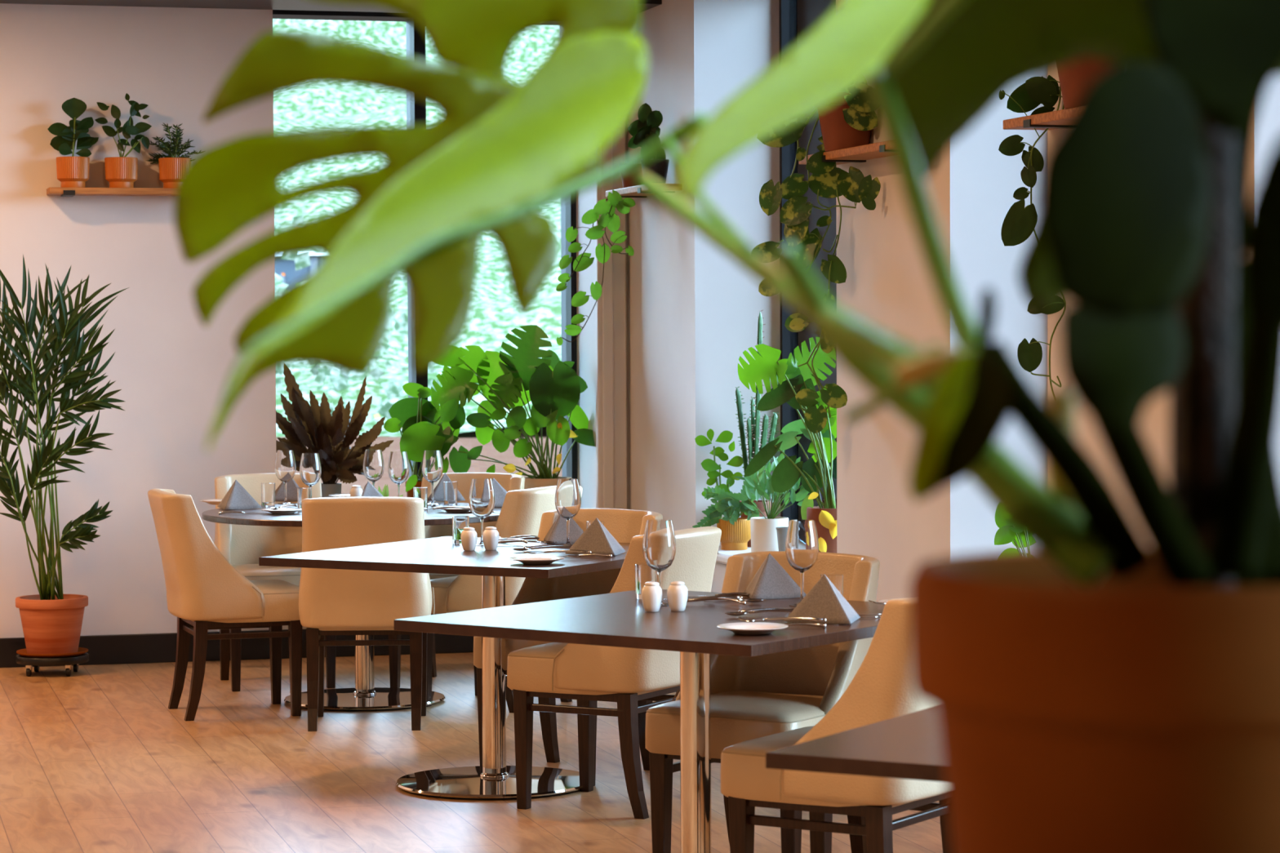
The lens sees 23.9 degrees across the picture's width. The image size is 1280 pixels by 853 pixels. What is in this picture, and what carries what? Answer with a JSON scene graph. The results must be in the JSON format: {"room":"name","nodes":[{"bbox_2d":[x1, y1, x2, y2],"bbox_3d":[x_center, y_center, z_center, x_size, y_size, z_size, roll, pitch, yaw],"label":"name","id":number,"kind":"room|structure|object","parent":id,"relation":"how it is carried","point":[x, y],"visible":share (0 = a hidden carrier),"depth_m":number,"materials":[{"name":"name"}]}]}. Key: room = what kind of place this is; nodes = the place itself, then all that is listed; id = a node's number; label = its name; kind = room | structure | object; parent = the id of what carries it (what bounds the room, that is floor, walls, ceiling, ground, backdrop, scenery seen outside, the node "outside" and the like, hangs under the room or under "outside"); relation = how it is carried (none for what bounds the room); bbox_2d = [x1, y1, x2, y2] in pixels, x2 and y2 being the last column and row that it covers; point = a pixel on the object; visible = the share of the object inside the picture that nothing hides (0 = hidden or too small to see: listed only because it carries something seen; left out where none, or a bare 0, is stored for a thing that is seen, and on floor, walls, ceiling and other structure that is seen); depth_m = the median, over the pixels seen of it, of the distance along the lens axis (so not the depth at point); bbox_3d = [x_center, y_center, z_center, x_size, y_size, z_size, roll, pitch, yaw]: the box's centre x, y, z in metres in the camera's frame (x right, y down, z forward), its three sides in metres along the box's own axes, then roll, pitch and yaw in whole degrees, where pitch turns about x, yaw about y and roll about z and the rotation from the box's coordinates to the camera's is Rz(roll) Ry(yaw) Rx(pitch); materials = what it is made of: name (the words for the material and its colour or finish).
{"room":"restaurant dining room","nodes":[
{"label":"restaurant dining room","id":0,"kind":"room"},
{"bbox_2d":[0,3,628,638],"bbox_3d":[-4.365,-0.409,12.946,9.640,2.930,0.620,-1,2,-15],"label":"wall","id":1,"kind":"structure","parent":0,"point":[171,371],"depth_m":13.20,"materials":[{"name":"white paint"}]},
{"bbox_2d":[46,186,177,196],"bbox_3d":[-2.197,-1.015,13.107,0.730,0.034,0.154,-1,2,-15],"label":"wall shelf","id":2,"kind":"object","parent":1,"relation":"attached to","point":[62,191],"visible":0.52,"depth_m":13.02,"materials":[{"name":"brown wood"}]},
{"bbox_2d":[47,97,98,187],"bbox_3d":[-2.435,-1.223,13.022,0.197,0.388,0.149,1,2,30],"label":"shelf plant","id":3,"kind":"object","parent":2,"relation":"on","point":[72,171],"visible":1,"depth_m":13.02,"materials":[{"name":"green plant"}]},
{"bbox_2d":[94,93,151,187],"bbox_3d":[-2.236,-1.238,13.090,0.226,0.412,0.142,-1,2,-24],"label":"shelf plant","id":4,"kind":"object","parent":2,"relation":"on","point":[121,171],"visible":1,"depth_m":13.07,"materials":[{"name":"green plant"}]},
{"bbox_2d":[145,122,201,187],"bbox_3d":[-2.033,-1.178,13.149,0.261,0.286,0.142,0,2,7],"label":"shelf plant","id":5,"kind":"object","parent":2,"relation":"on","point":[171,168],"visible":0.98,"depth_m":13.12,"materials":[{"name":"green plant"}]},
{"bbox_2d":[0,629,473,667],"bbox_3d":[-4.565,1.005,12.605,9.040,0.128,0.024,-1,2,-15],"label":"baseboard","id":6,"kind":"structure","parent":1,"relation":"attached to","point":[118,649],"depth_m":13.26,"materials":[{"name":"black paint"}]},
{"bbox_2d":[0,0,662,12],"bbox_3d":[-4.426,-1.821,12.252,9.200,0.062,0.600,-1,2,-15],"label":"ceiling","id":7,"kind":"structure","parent":1,"relation":"attached to","point":[301,5],"depth_m":13.08,"materials":[{"name":"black paint"}]},
{"bbox_2d":[595,125,626,509],"bbox_3d":[-0.130,-0.422,13.728,0.135,2.868,0.062,-1,2,-15],"label":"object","id":8,"kind":"structure","parent":1,"relation":"attached to","point":[611,307],"depth_m":13.71,"materials":[{"name":"white paint"}]},
{"bbox_3d":[-0.960,0.493,13.810,1.522,0.040,0.530,-1,2,-15],"label":"trim","id":9,"kind":"structure","parent":1,"relation":"attached to","visible":0},
{"bbox_2d":[275,364,394,497],"bbox_3d":[-1.413,0.094,13.643,0.653,0.771,0.312,-1,2,-15],"label":"plant","id":10,"kind":"object","parent":9,"relation":"on","point":[313,426],"visible":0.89,"depth_m":13.59,"materials":[{"name":"red plant"}]},
{"bbox_2d":[383,382,465,497],"bbox_3d":[-0.984,0.137,13.768,0.368,0.674,0.353,0,2,0],"label":"monstera plant","id":11,"kind":"object","parent":9,"relation":"on","point":[425,427],"visible":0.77,"depth_m":13.76,"materials":[{"name":"green plant"}]},
{"bbox_2d":[431,324,595,489],"bbox_3d":[-0.585,0.000,13.911,0.854,0.935,0.382,-1,2,-14],"label":"monstera plant","id":12,"kind":"object","parent":9,"relation":"on","point":[553,388],"visible":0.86,"depth_m":13.86,"materials":[{"name":"green plant"}]},
{"bbox_2d":[272,9,577,497],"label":"window","id":13,"kind":"structure","parent":0,"point":[495,313],"depth_m":61.72,"materials":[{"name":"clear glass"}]},
{"bbox_2d":[274,251,324,286],"bbox_3d":[-8.114,-2.625,59.745,4.260,1.630,3.000,0,2,0],"label":"garden shed","id":14,"kind":"object","parent":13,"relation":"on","point":[281,265],"visible":0.16,"depth_m":58.43,"materials":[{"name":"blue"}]},
{"bbox_2d":[274,173,439,430],"bbox_3d":[-28.518,-7.681,73.340,36.360,14.320,64.612,-1,2,-15],"label":"foliage","id":15,"kind":"object","parent":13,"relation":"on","point":[338,378],"visible":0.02,"depth_m":49.70,"materials":[{"name":"green plant"}]},
{"bbox_2d":[0,652,942,852],"bbox_3d":[-2.202,1.425,4.573,9.840,0.200,18.020,-1,2,-15],"label":"floor","id":16,"kind":"structure","parent":0,"point":[94,759],"depth_m":9.84,"materials":[{"name":"brown wood"}]},
{"bbox_2d":[16,653,88,676],"bbox_3d":[-2.496,1.011,12.840,0.304,0.082,0.304,0,2,0],"label":"caddy","id":17,"kind":"object","parent":16,"relation":"on","point":[28,662],"visible":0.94,"depth_m":12.73,"materials":[{"name":"black paint"}]},
{"bbox_2d":[0,254,128,657],"bbox_3d":[-2.475,0.127,12.666,0.710,1.694,0.608,0,2,0],"label":"potted palm","id":18,"kind":"object","parent":17,"relation":"on","point":[51,622],"visible":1,"depth_m":12.61,"materials":[{"name":"plant"}]},
{"bbox_2d":[15,594,88,653],"bbox_3d":[-2.496,0.846,12.835,0.304,0.243,0.304,0,2,0],"label":"pot","id":19,"kind":"object","parent":18,"relation":"on","point":[51,624],"depth_m":12.73,"materials":[{"name":"orange ceramic"}]},
{"bbox_2d":[147,488,302,721],"bbox_3d":[-1.578,0.663,11.522,0.572,0.857,0.499,-1,2,-18],"label":"dining chair","id":20,"kind":"object","parent":16,"relation":"on","point":[205,592],"visible":0.99,"depth_m":11.30,"materials":[{"name":"beige leather"}]},
{"bbox_2d":[214,473,336,691],"bbox_3d":[-1.507,0.632,12.461,0.499,0.857,0.572,-1,2,-15],"label":"dining chair","id":21,"kind":"object","parent":16,"relation":"on","point":[242,546],"visible":0.25,"depth_m":12.58,"materials":[{"name":"beige leather"}]},
{"bbox_2d":[201,502,502,711],"bbox_3d":[-1.080,0.704,11.830,1.250,0.750,1.250,0,2,0],"label":"round table","id":22,"kind":"object","parent":16,"relation":"on","point":[365,696],"visible":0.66,"depth_m":11.70,"materials":[{"name":"brown wood"}]},
{"bbox_2d":[217,480,262,510],"bbox_3d":[-1.585,0.269,11.989,0.156,0.116,0.175,-1,2,-18],"label":"folded napkin","id":23,"kind":"object","parent":22,"relation":"on","point":[237,497],"visible":1,"depth_m":11.96,"materials":[{"name":"grey fabric"}]},
{"bbox_2d":[261,482,275,506],"bbox_3d":[-1.500,0.273,12.191,0.058,0.090,0.058,0,2,0],"label":"water tumbler","id":24,"kind":"object","parent":22,"relation":"on","point":[268,489],"visible":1,"depth_m":12.17,"materials":[{"name":"clear glass"}]},
{"bbox_2d":[261,507,302,514],"bbox_3d":[-1.377,0.327,11.652,0.167,0.018,0.167,0,2,0],"label":"plate","id":25,"kind":"object","parent":22,"relation":"on","point":[282,510],"visible":0.94,"depth_m":11.61,"materials":[{"name":"white ceramic"}]},
{"bbox_2d":[275,449,296,504],"bbox_3d":[-1.442,0.206,12.297,0.086,0.218,0.086,1,2,30],"label":"wine glass","id":26,"kind":"object","parent":22,"relation":"on","point":[285,461],"visible":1,"depth_m":12.27,"materials":[{"name":"clear glass"}]},
{"bbox_2d":[275,449,296,482],"bbox_3d":[-1.443,0.164,12.296,0.086,0.134,0.086,0,2,0],"label":"bowl","id":27,"kind":"object","parent":26,"relation":"on","point":[285,461],"depth_m":12.26,"materials":[{"name":"clear glass"}]},
{"bbox_2d":[275,479,299,502],"bbox_3d":[-1.444,0.251,12.513,0.175,0.116,0.156,0,2,2],"label":"folded napkin","id":28,"kind":"object","parent":22,"relation":"on","point":[291,486],"visible":0.5,"depth_m":12.46,"materials":[{"name":"grey fabric"}]},
{"bbox_2d":[297,487,311,511],"bbox_3d":[-1.311,0.285,11.818,0.058,0.090,0.058,0,2,0],"label":"water tumbler","id":29,"kind":"object","parent":22,"relation":"on","point":[303,493],"visible":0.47,"depth_m":11.80,"materials":[{"name":"clear glass"}]},
{"bbox_2d":[299,453,321,487],"bbox_3d":[-1.307,0.215,11.993,0.086,0.218,0.086,1,2,30],"label":"wine glass","id":30,"kind":"object","parent":22,"relation":"on","point":[310,469],"visible":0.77,"depth_m":11.96,"materials":[{"name":"clear glass"}]},
{"bbox_2d":[361,481,383,497],"bbox_3d":[-1.066,0.271,11.854,0.175,0.116,0.156,-1,2,-28],"label":"folded napkin","id":31,"kind":"object","parent":22,"relation":"on","point":[369,490],"visible":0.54,"depth_m":11.82,"materials":[{"name":"grey fabric"}]},
{"bbox_2d":[363,449,384,487],"bbox_3d":[-1.085,0.204,12.309,0.086,0.218,0.086,1,2,30],"label":"wine glass","id":32,"kind":"object","parent":22,"relation":"on","point":[373,461],"visible":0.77,"depth_m":12.28,"materials":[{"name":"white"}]},
{"bbox_2d":[387,451,408,497],"bbox_3d":[-0.967,0.210,12.114,0.086,0.218,0.086,1,2,30],"label":"wine glass","id":33,"kind":"object","parent":22,"relation":"on","point":[398,463],"visible":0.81,"depth_m":12.08,"materials":[{"name":"clear glass"}]},
{"bbox_2d":[413,486,427,511],"bbox_3d":[-0.858,0.283,11.821,0.058,0.090,0.058,0,2,0],"label":"water tumbler","id":34,"kind":"object","parent":22,"relation":"on","point":[421,492],"visible":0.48,"depth_m":11.80,"materials":[{"name":"clear glass"}]},
{"bbox_2d":[422,449,443,504],"bbox_3d":[-0.839,0.206,12.215,0.086,0.218,0.086,1,2,30],"label":"wine glass","id":35,"kind":"object","parent":22,"relation":"on","point":[432,462],"visible":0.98,"depth_m":12.18,"materials":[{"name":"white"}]},
{"bbox_2d":[422,449,443,483],"bbox_3d":[-0.839,0.164,12.214,0.086,0.134,0.086,0,2,0],"label":"bowl","id":36,"kind":"object","parent":35,"relation":"on","point":[432,462],"depth_m":12.18,"materials":[{"name":"clear glass"}]},
{"bbox_2d":[427,472,465,501],"bbox_3d":[-0.789,0.249,12.482,0.156,0.116,0.175,0,2,7],"label":"folded napkin","id":37,"kind":"object","parent":22,"relation":"on","point":[438,490],"visible":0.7,"depth_m":12.44,"materials":[{"name":"grey fabric"}]},
{"bbox_2d":[443,480,457,504],"bbox_3d":[-0.768,0.268,12.250,0.058,0.090,0.058,0,2,0],"label":"water tumbler","id":38,"kind":"object","parent":22,"relation":"on","point":[450,487],"visible":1,"depth_m":12.23,"materials":[{"name":"clear glass"}]},
{"bbox_2d":[492,477,506,507],"bbox_3d":[-0.582,0.262,12.071,0.175,0.116,0.156,-1,2,-18],"label":"folded napkin","id":39,"kind":"object","parent":22,"relation":"on","point":[500,493],"visible":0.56,"depth_m":12.03,"materials":[{"name":"grey fabric"}]},
{"bbox_2d":[298,496,435,731],"bbox_3d":[-1.010,0.673,11.163,0.499,0.857,0.572,0,2,-2],"label":"dining chair","id":40,"kind":"object","parent":16,"relation":"on","point":[332,602],"visible":0.79,"depth_m":10.95,"materials":[{"name":"beige leather"}]},
{"bbox_2d":[388,472,524,688],"bbox_3d":[-0.747,0.629,12.441,0.499,0.857,0.572,0,2,17],"label":"dining chair","id":41,"kind":"object","parent":16,"relation":"on","point":[508,482],"visible":0.16,"depth_m":12.61,"materials":[{"name":"beige leather"}]},
{"bbox_2d":[258,536,718,799],"bbox_3d":[-0.467,0.774,9.651,1.060,0.750,1.060,1,2,30],"label":"square table","id":42,"kind":"object","parent":16,"relation":"on","point":[496,780],"visible":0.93,"depth_m":9.56,"materials":[{"name":"brown wood"}]},
{"bbox_2d":[452,515,469,544],"bbox_3d":[-0.593,0.342,9.998,0.058,0.090,0.058,0,2,0],"label":"water tumbler","id":43,"kind":"object","parent":42,"relation":"on","point":[459,523],"visible":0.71,"depth_m":9.97,"materials":[{"name":"clear glass"}]},
{"bbox_2d":[460,527,477,551],"bbox_3d":[-0.548,0.360,9.680,0.054,0.075,0.054,0,2,0],"label":"salt shaker","id":44,"kind":"object","parent":42,"relation":"on","point":[468,536],"visible":1,"depth_m":9.66,"materials":[{"name":"white ceramic"}]},
{"bbox_2d":[468,478,494,546],"bbox_3d":[-0.518,0.281,9.917,0.086,0.218,0.086,1,2,30],"label":"wine glass","id":45,"kind":"object","parent":42,"relation":"on","point":[482,494],"visible":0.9,"depth_m":9.88,"materials":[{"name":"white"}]},
{"bbox_2d":[468,478,494,519],"bbox_3d":[-0.519,0.238,9.915,0.086,0.134,0.086,0,2,0],"label":"bowl","id":46,"kind":"object","parent":45,"relation":"on","point":[482,494],"depth_m":9.88,"materials":[{"name":"clear glass"}]},
{"bbox_2d":[482,526,498,550],"bbox_3d":[-0.479,0.359,9.700,0.054,0.075,0.054,0,2,0],"label":"salt shaker","id":47,"kind":"object","parent":42,"relation":"on","point":[491,535],"visible":1,"depth_m":9.68,"materials":[{"name":"white ceramic"}]},
{"bbox_2d":[509,555,564,564],"bbox_3d":[-0.311,0.406,9.135,0.167,0.018,0.167,0,2,0],"label":"plate","id":48,"kind":"object","parent":42,"relation":"on","point":[530,560],"visible":1,"depth_m":9.13,"materials":[{"name":"white ceramic"}]},
{"bbox_2d":[521,550,591,554],"bbox_3d":[-0.256,0.387,9.320,0.215,0.013,0.029,0,2,8],"label":"fork","id":49,"kind":"object","parent":42,"relation":"on","point":[551,551],"visible":1,"depth_m":9.31,"materials":[{"name":"silver metal"}]},
{"bbox_2d":[543,514,583,543],"bbox_3d":[-0.238,0.328,10.032,0.156,0.116,0.175,0,2,-5],"label":"folded napkin","id":50,"kind":"object","parent":42,"relation":"on","point":[557,531],"visible":0.69,"depth_m":9.99,"materials":[{"name":"grey fabric"}]},
{"bbox_2d":[555,478,581,546],"bbox_3d":[-0.235,0.281,9.875,0.086,0.218,0.086,1,2,30],"label":"wine glass","id":51,"kind":"object","parent":42,"relation":"on","point":[567,494],"visible":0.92,"depth_m":9.84,"materials":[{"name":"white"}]},
{"bbox_2d":[555,478,581,519],"bbox_3d":[-0.235,0.239,9.874,0.086,0.134,0.086,0,2,0],"label":"bowl","id":52,"kind":"object","parent":51,"relation":"on","point":[567,494],"depth_m":9.84,"materials":[{"name":"clear glass"}]},
{"bbox_2d":[565,518,626,555],"bbox_3d":[-0.122,0.344,9.515,0.175,0.116,0.156,1,2,27],"label":"folded napkin","id":53,"kind":"object","parent":42,"relation":"on","point":[596,539],"visible":0.97,"depth_m":9.48,"materials":[{"name":"grey fabric"}]},
{"bbox_2d":[426,485,582,713],"bbox_3d":[-0.536,0.652,11.731,0.572,0.857,0.499,1,2,30],"label":"dining chair","id":54,"kind":"object","parent":16,"relation":"on","point":[522,511],"visible":0.26,"depth_m":11.49,"materials":[{"name":"beige leather"}]},
{"bbox_2d":[473,508,662,786],"bbox_3d":[-0.220,0.711,9.920,0.499,0.857,0.572,1,2,30],"label":"dining chair","id":55,"kind":"object","parent":16,"relation":"on","point":[623,525],"visible":0.27,"depth_m":10.07,"materials":[{"name":"beige leather"}]},
{"bbox_2d":[506,526,721,819],"bbox_3d":[-0.063,0.732,9.249,0.572,0.857,0.499,1,2,28],"label":"dining chair","id":56,"kind":"object","parent":16,"relation":"on","point":[588,674],"visible":0.56,"depth_m":9.07,"materials":[{"name":"beige leather"}]},
{"bbox_2d":[393,589,884,852],"bbox_3d":[0.139,0.841,7.532,1.060,0.750,1.060,1,2,36],"label":"square table","id":57,"kind":"object","parent":16,"relation":"on","point":[617,620],"visible":0.85,"depth_m":7.45,"materials":[{"name":"brown wood"}]},
{"bbox_2d":[635,563,656,599],"bbox_3d":[0.016,0.407,7.949,0.058,0.090,0.058,0,2,0],"label":"water tumbler","id":58,"kind":"object","parent":57,"relation":"on","point":[644,573],"visible":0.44,"depth_m":7.92,"materials":[{"name":"clear glass"}]},
{"bbox_2d":[641,581,662,612],"bbox_3d":[0.030,0.427,7.584,0.054,0.075,0.054,0,2,0],"label":"salt shaker","id":59,"kind":"object","parent":57,"relation":"on","point":[651,593],"visible":1,"depth_m":7.57,"materials":[{"name":"white ceramic"}]},
{"bbox_2d":[642,519,675,606],"bbox_3d":[0.050,0.349,7.759,0.086,0.218,0.086,1,2,30],"label":"wine glass","id":60,"kind":"object","parent":57,"relation":"on","point":[659,544],"visible":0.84,"depth_m":7.73,"materials":[{"name":"clear glass"}]},
{"bbox_2d":[642,519,675,571],"bbox_3d":[0.050,0.308,7.758,0.086,0.134,0.086,0,2,0],"label":"bowl","id":61,"kind":"object","parent":60,"relation":"on","point":[659,544],"depth_m":7.72,"materials":[{"name":"clear glass"}]},
{"bbox_2d":[666,581,688,611],"bbox_3d":[0.094,0.426,7.596,0.054,0.075,0.054,0,2,0],"label":"salt shaker","id":62,"kind":"object","parent":57,"relation":"on","point":[677,593],"visible":1,"depth_m":7.58,"materials":[{"name":"white ceramic"}]},
{"bbox_2d":[687,597,765,602],"bbox_3d":[0.219,0.447,7.783,0.212,0.015,0.039,0,2,-5],"label":"spoon","id":63,"kind":"object","parent":57,"relation":"on","point":[696,599],"visible":0.75,"depth_m":7.78,"materials":[{"name":"silver metal"}]},
{"bbox_2d":[716,622,788,635],"bbox_3d":[0.262,0.473,7.038,0.167,0.018,0.167,0,2,0],"label":"plate","id":64,"kind":"object","parent":57,"relation":"on","point":[749,628],"visible":1,"depth_m":7.06,"materials":[{"name":"white ceramic"}]},
{"bbox_2d":[724,608,794,616],"bbox_3d":[0.311,0.458,7.447,0.212,0.015,0.039,-1,2,-12],"label":"spoon","id":65,"kind":"object","parent":57,"relation":"on","point":[734,614],"visible":0.67,"depth_m":7.45,"materials":[{"name":"silver metal"}]},
{"bbox_2d":[743,553,806,599],"bbox_3d":[0.360,0.393,7.985,0.156,0.116,0.175,0,2,-5],"label":"folded napkin","id":66,"kind":"object","parent":57,"relation":"on","point":[771,581],"visible":1,"depth_m":7.95,"materials":[{"name":"grey fabric"}]},
{"bbox_2d":[735,617,826,622],"bbox_3d":[0.333,0.456,7.144,0.215,0.013,0.029,0,2,8],"label":"fork","id":67,"kind":"object","parent":57,"relation":"on","point":[808,619],"visible":1,"depth_m":7.14,"materials":[{"name":"silver metal"}]},
{"bbox_2d":[785,520,818,606],"bbox_3d":[0.414,0.349,7.727,0.086,0.218,0.086,1,2,30],"label":"wine glass","id":68,"kind":"object","parent":57,"relation":"on","point":[802,543],"visible":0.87,"depth_m":7.69,"materials":[{"name":"clear glass"}]},
{"bbox_2d":[785,520,818,572],"bbox_3d":[0.414,0.307,7.725,0.086,0.134,0.086,0,2,0],"label":"bowl","id":69,"kind":"object","parent":68,"relation":"on","point":[802,543],"depth_m":7.69,"materials":[{"name":"clear glass"}]},
{"bbox_2d":[783,622,826,628],"bbox_3d":[0.338,0.471,7.176,0.212,0.014,0.020,0,2,15],"label":"knife","id":70,"kind":"object","parent":57,"relation":"on","point":[807,624],"visible":0.79,"depth_m":7.16,"materials":[{"name":"silver metal"}]},
{"bbox_2d":[784,573,860,624],"bbox_3d":[0.460,0.415,7.321,0.175,0.116,0.156,1,2,27],"label":"folded napkin","id":71,"kind":"object","parent":57,"relation":"on","point":[824,600],"visible":0.97,"depth_m":7.28,"materials":[{"name":"grey fabric"}]},
{"bbox_2d":[820,573,843,595],"bbox_3d":[0.482,0.417,7.593,0.058,0.090,0.058,0,2,0],"label":"water tumbler","id":72,"kind":"object","parent":57,"relation":"on","point":[837,580],"visible":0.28,"depth_m":7.57,"materials":[{"name":"clear glass"}]},
{"bbox_2d":[645,551,879,852],"bbox_3d":[0.339,0.773,7.950,0.499,0.857,0.572,1,2,32],"label":"dining chair","id":73,"kind":"object","parent":16,"relation":"on","point":[754,697],"visible":0.52,"depth_m":7.91,"materials":[{"name":"beige leather"}]},
{"bbox_2d":[720,597,952,852],"bbox_3d":[0.534,0.800,7.122,0.572,0.857,0.499,1,2,32],"label":"dining chair","id":74,"kind":"object","parent":16,"relation":"on","point":[882,688],"visible":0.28,"depth_m":6.92,"materials":[{"name":"beige leather"}]},
{"bbox_2d":[765,706,945,782],"bbox_3d":[0.934,0.912,5.283,1.060,0.750,1.060,1,2,29],"label":"square table","id":75,"kind":"object","parent":16,"relation":"on","point":[907,746],"visible":0.13,"depth_m":5.07,"materials":[{"name":"brown wood"}]},
{"bbox_3d":[0.733,0.874,1.390,1.360,1.087,0.380,0,2,0],"label":"countertop","id":76,"kind":"structure","parent":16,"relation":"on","visible":0},
{"bbox_2d":[173,0,1279,852],"bbox_3d":[-0.021,-0.002,1.664,0.459,0.653,1.055,-1,2,-24],"label":"monstera","id":77,"kind":"object","parent":76,"relation":"on","point":[1094,688],"visible":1,"depth_m":1.37,"materials":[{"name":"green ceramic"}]},
{"bbox_2d":[909,547,1279,852],"bbox_3d":[0.240,0.198,1.367,0.234,0.270,0.234,0,2,0],"label":"pot","id":78,"kind":"object","parent":77,"relation":"on","point":[1086,700],"depth_m":1.27,"materials":[{"name":"orange ceramic"}]},
{"bbox_2d":[626,0,1279,601],"bbox_3d":[2.366,-0.192,5.529,0.401,2.930,17.200,-1,2,-15],"label":"wall","id":79,"kind":"structure","parent":0,"point":[693,311],"depth_m":10.86,"materials":[{"name":"white paint"}]},
{"bbox_2d":[605,183,679,197],"bbox_3d":[0.012,-1.028,13.209,0.154,0.034,0.740,-1,2,-15],"label":"wall shelf","id":80,"kind":"object","parent":79,"relation":"attached to","point":[636,191],"visible":0.48,"depth_m":13.16,"materials":[{"name":"brown wood"}]},
{"bbox_2d":[555,165,642,346],"bbox_3d":[-0.151,-0.755,13.256,0.429,0.801,0.245,-1,2,-19],"label":"pothos","id":81,"kind":"object","parent":80,"relation":"on","point":[608,218],"visible":0.9,"depth_m":13.24,"materials":[{"name":"plant"}]},
{"bbox_2d":[621,165,642,187],"bbox_3d":[-0.029,-1.105,13.351,0.124,0.110,0.124,0,2,0],"label":"pot","id":82,"kind":"object","parent":81,"relation":"on","point":[628,179],"depth_m":13.30,"materials":[{"name":"orange ceramic"}]},
{"bbox_2d":[627,102,669,183],"bbox_3d":[0.036,-1.209,13.000,0.180,0.363,0.124,0,2,0],"label":"rubber plant","id":83,"kind":"object","parent":80,"relation":"on","point":[644,131],"visible":0.67,"depth_m":12.97,"materials":[{"name":"green plant"}]},
{"bbox_2d":[641,158,669,183],"bbox_3d":[0.065,-1.094,13.004,0.124,0.110,0.124,0,2,0],"label":"pot","id":84,"kind":"object","parent":83,"relation":"on","point":[657,168],"depth_m":12.96,"materials":[{"name":"black ceramic"}]},
{"bbox_2d":[715,545,751,564],"bbox_3d":[2.119,0.726,6.371,0.405,0.040,13.297,-1,2,-15],"label":"windowsill","id":85,"kind":"structure","parent":79,"relation":"attached to","point":[722,556],"depth_m":12.33,"materials":[{"name":"white paint"}]},
{"bbox_2d":[694,428,742,496],"bbox_3d":[0.334,0.257,12.649,0.207,0.496,0.140,0,2,0],"label":"jade plant","id":86,"kind":"object","parent":85,"relation":"on","point":[710,465],"visible":0.62,"depth_m":12.64,"materials":[{"name":"green plant"}]},
{"bbox_2d":[692,469,769,550],"bbox_3d":[0.378,0.332,12.502,0.353,0.356,0.164,0,2,0],"label":"fern plant","id":87,"kind":"object","parent":85,"relation":"on","point":[735,531],"visible":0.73,"depth_m":12.46,"materials":[{"name":"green plant"}]},
{"bbox_2d":[734,310,778,546],"bbox_3d":[0.479,0.009,12.668,0.153,0.990,0.153,1,3,41],"label":"plant","id":88,"kind":"object","parent":85,"relation":"on","point":[753,424],"visible":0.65,"depth_m":12.65,"materials":[{"name":"plant"}]},
{"bbox_2d":[728,450,824,552],"bbox_3d":[0.554,0.307,12.159,0.403,0.428,0.260,0,2,0],"label":"leafy plant","id":89,"kind":"object","parent":85,"relation":"on","point":[763,531],"visible":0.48,"depth_m":12.12,"materials":[{"name":"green plant"}]},
{"bbox_2d":[775,526,787,551],"bbox_3d":[0.572,0.463,11.953,0.070,0.129,0.070,0,2,0],"label":"vase","id":90,"kind":"object","parent":85,"relation":"on","point":[781,531],"visible":0.44,"depth_m":11.93,"materials":[{"name":"grey ceramic"}]},
{"bbox_2d":[737,337,836,553],"bbox_3d":[0.606,0.100,11.524,0.422,0.883,0.269,0,2,17],"label":"monstera plant","id":91,"kind":"object","parent":85,"relation":"on","point":[787,378],"visible":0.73,"depth_m":11.51,"materials":[{"name":"green plant"}]},
{"bbox_2d":[994,508,1032,551],"bbox_3d":[1.207,0.415,9.471,0.198,0.384,0.140,0,2,0],"label":"plant","id":92,"kind":"object","parent":85,"relation":"on","point":[1006,533],"visible":0.13,"depth_m":9.46,"materials":[{"name":"green plant"}]},
{"bbox_2d":[779,0,836,521],"bbox_3d":[0.864,-0.668,11.918,0.065,2.390,1.850,-1,2,-15],"label":"window","id":93,"kind":"structure","parent":79,"relation":"in","point":[797,18],"depth_m":12.62,"materials":[{"name":"black"}]},
{"bbox_2d":[798,141,891,164],"bbox_3d":[0.775,-0.937,10.364,0.154,0.034,1.045,-1,2,-15],"label":"wall shelf","id":94,"kind":"object","parent":79,"relation":"attached to","point":[860,153],"visible":0.58,"depth_m":10.35,"materials":[{"name":"brown wood"}]},
{"bbox_2d":[754,80,880,433],"bbox_3d":[0.664,-0.600,10.607,0.539,1.258,0.276,1,2,40],"label":"pothos","id":95,"kind":"object","parent":94,"relation":"on","point":[848,122],"visible":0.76,"depth_m":10.63,"materials":[{"name":"plant"}]},
{"bbox_2d":[817,91,871,151],"bbox_3d":[0.720,-1.060,10.550,0.224,0.200,0.224,0,2,0],"label":"pot","id":96,"kind":"object","parent":95,"relation":"on","point":[842,126],"depth_m":10.47,"materials":[{"name":"orange ceramic"}]},
{"bbox_2d":[1003,106,1075,129],"bbox_3d":[1.297,-0.875,8.416,0.154,0.034,1.170,-1,2,-15],"label":"wall shelf","id":97,"kind":"object","parent":79,"relation":"attached to","point":[1056,119],"visible":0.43,"depth_m":8.75,"materials":[{"name":"brown wood"}]},
{"bbox_2d":[998,57,1117,391],"bbox_3d":[1.209,-0.584,8.676,0.224,1.032,0.566,-1,2,-21],"label":"pothos","id":98,"kind":"object","parent":97,"relation":"on","point":[1020,222],"visible":0.59,"depth_m":8.84,"materials":[{"name":"plant"}]},
{"bbox_2d":[1057,57,1117,108],"bbox_3d":[1.269,-0.995,8.503,0.224,0.200,0.224,0,2,0],"label":"pot","id":99,"kind":"object","parent":98,"relation":"on","point":[1075,77],"depth_m":8.43,"materials":[{"name":"orange ceramic"}]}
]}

